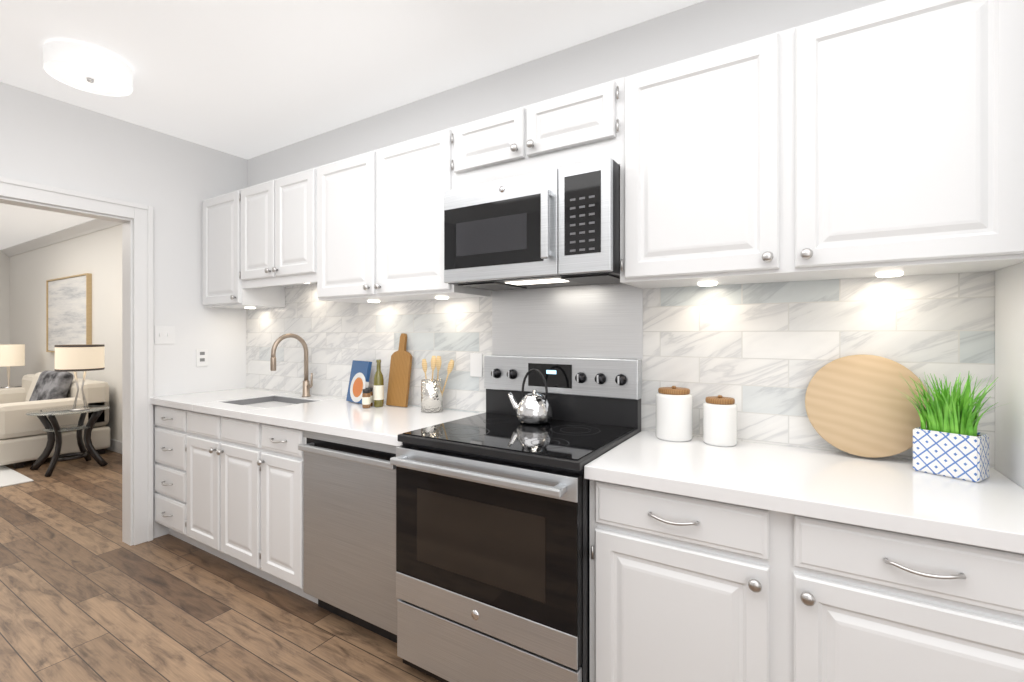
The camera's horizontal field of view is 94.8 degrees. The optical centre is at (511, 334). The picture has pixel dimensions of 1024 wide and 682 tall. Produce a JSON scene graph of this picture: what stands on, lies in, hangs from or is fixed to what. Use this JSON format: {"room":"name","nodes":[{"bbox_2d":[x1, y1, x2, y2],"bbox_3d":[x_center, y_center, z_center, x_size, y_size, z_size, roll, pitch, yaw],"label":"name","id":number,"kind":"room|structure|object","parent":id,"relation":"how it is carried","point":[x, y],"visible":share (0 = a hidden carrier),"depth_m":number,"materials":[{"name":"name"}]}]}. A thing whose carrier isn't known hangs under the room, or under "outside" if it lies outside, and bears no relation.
{"room":"kitchen","nodes":[
{"label":"kitchen","id":0,"kind":"room"},
{"bbox_2d":[0,250,9,386],"bbox_3d":[-8.895,0.000,5.976,0.120,2.640,3.500,0,0,32],"label":"wall","id":1,"kind":"structure","parent":0,"point":[4,299],"depth_m":7.39,"materials":[{"name":"white paint"}]},
{"bbox_2d":[0,345,24,387],"bbox_3d":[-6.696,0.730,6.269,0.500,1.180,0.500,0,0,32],"label":"table lamp","id":2,"kind":"object","parent":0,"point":[12,355],"visible":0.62,"depth_m":6.21,"materials":[{"name":"white fabric"}]},
{"bbox_2d":[10,224,121,441],"bbox_3d":[-4.982,0.000,5.697,7.080,2.640,0.120,0,0,32],"label":"wall","id":3,"kind":"structure","parent":0,"point":[97,255],"depth_m":5.89,"materials":[{"name":"white paint"}]},
{"bbox_2d":[1,219,121,256],"bbox_3d":[-4.986,-1.270,5.576,6.960,0.100,0.090,0,0,32],"label":"crown molding","id":4,"kind":"structure","parent":3,"relation":"attached to","point":[87,227],"depth_m":6.07,"materials":[{"name":"white wood"}]},
{"bbox_2d":[46,273,91,351],"bbox_3d":[-5.683,-0.245,6.027,1.440,0.970,0.049,0,0,32],"label":"framed artwork","id":5,"kind":"object","parent":3,"relation":"attached to","point":[68,310],"visible":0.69,"depth_m":5.97,"materials":[{"name":"paper"}]},
{"bbox_2d":[105,438,121,453],"bbox_3d":[-4.967,1.255,5.607,6.959,0.130,0.018,0,0,32],"label":"baseboard","id":6,"kind":"structure","parent":3,"relation":"attached to","point":[115,445],"depth_m":5.24,"materials":[{"name":"white"}]},
{"bbox_2d":[0,82,246,538],"bbox_3d":[-2.477,0.000,2.897,0.120,2.640,2.270,0,0,32],"label":"wall","id":7,"kind":"structure","parent":0,"point":[177,181],"depth_m":3.08,"materials":[{"name":"white paint"}]},
{"bbox_2d":[0,196,132,545],"bbox_3d":[-2.748,0.300,2.455,0.121,2.040,1.233,0,0,32],"label":"trim","id":8,"kind":"structure","parent":7,"relation":"attached to","point":[127,380],"depth_m":2.96,"materials":[{"name":"white wood"}]},
{"bbox_2d":[0,176,152,544],"bbox_3d":[-2.684,0.250,2.417,0.028,2.140,1.434,0,0,32],"label":"door frame","id":9,"kind":"structure","parent":7,"relation":"attached to","point":[141,215],"depth_m":2.96,"materials":[{"name":"white wood"}]},
{"bbox_2d":[155,326,174,343],"bbox_3d":[-2.280,0.005,3.096,0.006,0.120,0.115,0,0,32],"label":"switch plate","id":10,"kind":"object","parent":7,"relation":"attached to","point":[164,338],"visible":1,"depth_m":3.09,"materials":[{"name":"white plastic"}]},
{"bbox_2d":[196,349,207,366],"bbox_3d":[-2.162,0.165,3.288,0.006,0.120,0.075,0,0,32],"label":"electrical outlet plate","id":11,"kind":"object","parent":7,"relation":"attached to","point":[201,363],"visible":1,"depth_m":3.28,"materials":[{"name":"white plastic"}]},
{"bbox_2d":[0,449,440,681],"bbox_3d":[-3.375,1.350,2.657,13.000,0.060,3.620,0,0,32],"label":"floor","id":12,"kind":"structure","parent":0,"point":[87,594],"depth_m":2.24,"materials":[{"name":"brown wood"}]},
{"bbox_2d":[0,465,33,487],"bbox_3d":[-5.860,1.313,4.153,2.600,0.012,1.770,0,0,32],"label":"rug","id":13,"kind":"object","parent":12,"relation":"on","point":[9,476],"visible":1,"depth_m":4.27,"materials":[{"name":"white fabric"}]},
{"bbox_2d":[0,371,109,468],"bbox_3d":[-5.570,0.863,5.389,2.100,0.913,0.900,0,0,32],"label":"sofa","id":14,"kind":"object","parent":12,"relation":"on","point":[23,437],"visible":0.88,"depth_m":4.96,"materials":[{"name":"beige fabric"}]},
{"bbox_2d":[27,371,73,411],"bbox_3d":[-5.059,0.620,5.170,0.480,0.440,0.140,0,-18,24],"label":"pillow","id":15,"kind":"object","parent":14,"relation":"on","point":[50,384],"depth_m":5.10,"materials":[{"name":"grey fabric"}]},
{"bbox_2d":[26,405,109,476],"bbox_3d":[-4.368,1.039,4.651,0.606,0.597,0.606,0,0,32],"label":"side table","id":16,"kind":"object","parent":12,"relation":"on","point":[53,429],"visible":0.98,"depth_m":4.60,"materials":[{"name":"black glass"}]},
{"bbox_2d":[42,423,94,431],"bbox_3d":[-4.368,0.921,4.651,0.380,0.008,0.380,0,0,32],"label":"shelf","id":17,"kind":"object","parent":16,"relation":"attached to","point":[48,428],"depth_m":4.63,"materials":[{"name":"clear glass"}]},
{"bbox_2d":[55,344,104,410],"bbox_3d":[-4.248,0.424,4.636,0.363,0.640,0.363,0,0,32],"label":"table lamp","id":18,"kind":"object","parent":16,"relation":"on","point":[80,357],"visible":1,"depth_m":4.52,"materials":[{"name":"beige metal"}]},
{"bbox_2d":[155,405,181,539],"bbox_3d":[-1.978,0.882,3.183,0.427,0.875,0.600,0,0,32],"label":"base cabinet","id":19,"kind":"object","parent":12,"relation":"on","point":[168,422],"depth_m":2.93,"materials":[{"name":"white wood"}]},
{"bbox_2d":[182,409,257,575],"bbox_3d":[-1.466,0.882,2.869,0.774,0.875,0.600,0,0,32],"label":"base cabinet","id":20,"kind":"object","parent":12,"relation":"on","point":[229,476],"depth_m":2.62,"materials":[{"name":"white wood"}]},
{"bbox_2d":[150,389,481,445],"bbox_3d":[-1.218,0.425,2.701,2.226,0.040,0.625,0,0,32],"label":"countertop","id":21,"kind":"structure","parent":20,"relation":"on","point":[334,416],"depth_m":2.41,"materials":[{"name":"white stone"}]},
{"bbox_2d":[230,397,305,408],"bbox_3d":[-1.468,0.515,2.858,0.498,0.207,0.359,0,0,32],"label":"sink","id":22,"kind":"object","parent":21,"relation":"in","point":[262,402],"depth_m":3.02,"materials":[{"name":"silver metal"}]},
{"bbox_2d":[270,333,313,396],"bbox_3d":[-1.378,0.199,2.965,0.095,0.410,0.267,0,0,32],"label":"faucet","id":23,"kind":"object","parent":21,"relation":"on","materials":[{"name":"gold metal"}]},
{"bbox_2d":[346,360,371,403],"bbox_3d":[-0.905,0.280,2.787,0.190,0.245,0.022,0,-10,44],"label":"cookbook","id":24,"kind":"object","parent":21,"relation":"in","point":[359,376],"visible":0.86,"depth_m":2.77,"materials":[{"name":"blue paper"}]},
{"bbox_2d":[362,359,383,407],"bbox_3d":[-0.783,0.273,2.620,0.111,0.262,0.116,0,0,32],"label":"bottles","id":25,"kind":"object","parent":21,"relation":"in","point":[374,396],"visible":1,"depth_m":2.61,"materials":[{"name":"green glass"}]},
{"bbox_2d":[386,333,411,406],"bbox_3d":[-0.631,0.199,2.663,0.150,0.410,0.016,0,-8,32],"label":"cutting board","id":26,"kind":"object","parent":21,"relation":"on","point":[399,377],"visible":0.87,"depth_m":2.65,"materials":[{"name":"brown wood"}]},
{"bbox_2d":[421,356,453,412],"bbox_3d":[-0.407,0.258,2.465,0.218,0.291,0.112,0,0,32],"label":"utensil holder","id":27,"kind":"object","parent":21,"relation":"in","point":[432,390],"visible":1,"depth_m":2.43,"materials":[{"name":"silver metal"}]},
{"bbox_2d":[258,425,393,603],"bbox_3d":[-0.984,0.882,2.572,0.359,0.875,0.600,0,0,32],"label":"base cabinet","id":28,"kind":"object","parent":12,"relation":"on","point":[280,461],"depth_m":2.32,"materials":[{"name":"white wood"}]},
{"bbox_2d":[298,430,398,642],"bbox_3d":[-0.560,0.883,2.279,0.660,0.873,0.637,0,0,32],"label":"dishwasher","id":29,"kind":"object","parent":12,"relation":"on","point":[349,529],"visible":0.46,"depth_m":2.04,"materials":[{"name":"grey metal"}]},
{"bbox_2d":[390,283,642,681],"bbox_3d":[0.033,0.551,1.876,0.770,1.538,0.724,0,0,32],"label":"range","id":30,"kind":"object","parent":12,"relation":"on","point":[493,543],"visible":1,"depth_m":1.69,"materials":[{"name":"grey metal"}]},
{"bbox_2d":[508,368,552,424],"bbox_3d":[0.074,0.266,2.070,0.217,0.236,0.160,0,0,32],"label":"kettle","id":31,"kind":"object","parent":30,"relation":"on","point":[534,407],"visible":1,"depth_m":2.01,"materials":[{"name":"silver metal"}]},
{"bbox_2d":[584,431,1023,681],"bbox_3d":[0.838,0.862,1.435,1.068,0.915,0.632,0,0,32],"label":"base cabinet","id":32,"kind":"object","parent":12,"relation":"on","point":[741,561],"visible":1,"depth_m":1.22,"materials":[{"name":"white wood"}]},
{"bbox_2d":[584,431,1023,568],"bbox_3d":[0.840,0.425,1.438,1.068,0.040,0.624,0,0,32],"label":"countertop","id":33,"kind":"structure","parent":32,"relation":"on","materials":[{"name":"white stone"}]},
{"bbox_2d":[656,386,692,441],"bbox_3d":[0.629,0.302,1.829,0.136,0.204,0.136,0,0,32],"label":"canister","id":34,"kind":"object","parent":33,"relation":"on","point":[674,413],"visible":1,"depth_m":1.77,"materials":[{"name":"white ceramic"}]},
{"bbox_2d":[703,395,736,446],"bbox_3d":[0.769,0.314,1.743,0.116,0.179,0.116,0,0,32],"label":"canister","id":35,"kind":"object","parent":33,"relation":"on","point":[720,420],"visible":1,"depth_m":1.70,"materials":[{"name":"white ceramic"}]},
{"bbox_2d":[805,355,929,457],"bbox_3d":[1.164,0.233,1.554,0.336,0.336,0.018,0,-12,32],"label":"round board","id":36,"kind":"object","parent":33,"relation":"on","point":[858,405],"visible":0.81,"depth_m":1.55,"materials":[{"name":"beige wood"}]},
{"bbox_2d":[896,372,1001,482],"bbox_3d":[1.252,0.252,1.349,0.238,0.302,0.225,0,0,32],"label":"plant","id":37,"kind":"object","parent":33,"relation":"on","point":[949,440],"visible":1,"depth_m":1.33,"materials":[{"name":"green plant"}]},
{"bbox_2d":[0,0,704,249],"bbox_3d":[-3.375,-1.360,2.657,13.000,0.080,3.620,0,0,32],"label":"ceiling","id":38,"kind":"structure","parent":0,"point":[246,79],"depth_m":2.21,"materials":[{"name":"white paint"}]},
{"bbox_2d":[43,40,132,96],"bbox_3d":[-2.023,-1.264,2.260,0.320,0.112,0.320,0,0,32],"label":"ceiling light","id":39,"kind":"object","parent":38,"relation":"attached to","point":[86,68],"visible":1,"depth_m":2.20,"materials":[{"name":"white glass"}]},
{"bbox_2d":[43,59,132,95],"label":"diffuser","id":40,"kind":"object","parent":39,"relation":"attached to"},
{"bbox_2d":[247,0,885,186],"bbox_3d":[0.503,0.000,2.094,5.800,2.640,0.120,0,0,32],"label":"wall","id":41,"kind":"structure","parent":0,"point":[700,28],"depth_m":2.18,"materials":[{"name":"white paint"}]},
{"bbox_2d":[202,190,284,308],"bbox_3d":[-1.878,-0.566,3.289,0.488,0.750,0.315,0,0,32],"label":"upper cabinet","id":42,"kind":"object","parent":41,"relation":"attached to","point":[221,288],"depth_m":3.15,"materials":[{"name":"white wood"}]},
{"bbox_2d":[238,168,313,287],"bbox_3d":[-1.344,-0.638,2.961,0.765,0.605,0.315,0,0,32],"label":"upper cabinet","id":43,"kind":"object","parent":41,"relation":"attached to","point":[276,216],"depth_m":2.81,"materials":[{"name":"white wood"}]},
{"bbox_2d":[310,128,490,302],"bbox_3d":[-0.604,-0.566,2.507,0.970,0.750,0.315,0,0,32],"label":"upper cabinet","id":44,"kind":"object","parent":41,"relation":"attached to","point":[379,213],"depth_m":2.35,"materials":[{"name":"white wood"}]},
{"bbox_2d":[450,106,525,189],"bbox_3d":[-0.029,-0.783,2.153,0.381,0.315,0.315,0,0,32],"label":"upper cabinet","id":45,"kind":"object","parent":41,"relation":"attached to","point":[491,148],"depth_m":2.02,"materials":[{"name":"white wood"}]},
{"bbox_2d":[526,78,621,173],"bbox_3d":[0.301,-0.783,1.951,0.393,0.315,0.315,0,0,32],"label":"upper cabinet","id":46,"kind":"object","parent":41,"relation":"attached to","point":[583,125],"depth_m":1.81,"materials":[{"name":"white wood"}]},
{"bbox_2d":[444,157,619,290],"bbox_3d":[0.116,-0.417,1.994,0.751,0.406,0.434,0,0,32],"label":"microwave","id":47,"kind":"object","parent":46,"relation":"attached to","point":[558,227],"visible":1,"depth_m":1.81,"materials":[{"name":"grey metal"}]},
{"bbox_2d":[246,271,994,468],"bbox_3d":[-0.269,0.047,2.492,4.064,0.795,0.008,0,0,32],"label":"backsplash","id":48,"kind":"structure","parent":41,"relation":"attached to","point":[761,354],"depth_m":1.80,"materials":[{"name":"stone"}]},
{"bbox_2d":[470,353,481,376],"bbox_3d":[-0.184,0.160,2.431,0.075,0.120,0.006,0,0,32],"label":"outlet","id":49,"kind":"object","parent":48,"relation":"attached to","point":[475,365],"visible":1,"depth_m":2.43,"materials":[{"name":"white plastic"}]},
{"bbox_2d":[619,0,1023,288],"bbox_3d":[0.922,-0.566,1.569,1.065,0.750,0.315,0,0,32],"label":"upper cabinet","id":50,"kind":"object","parent":41,"relation":"attached to","point":[880,140],"depth_m":1.38,"materials":[{"name":"white wood"}]},
{"bbox_2d":[995,262,1023,488],"bbox_3d":[1.298,0.190,1.142,0.020,2.260,0.650,0,0,32],"label":"wall","id":51,"kind":"structure","parent":0,"point":[1009,370],"depth_m":1.32,"materials":[{"name":"white paint"}]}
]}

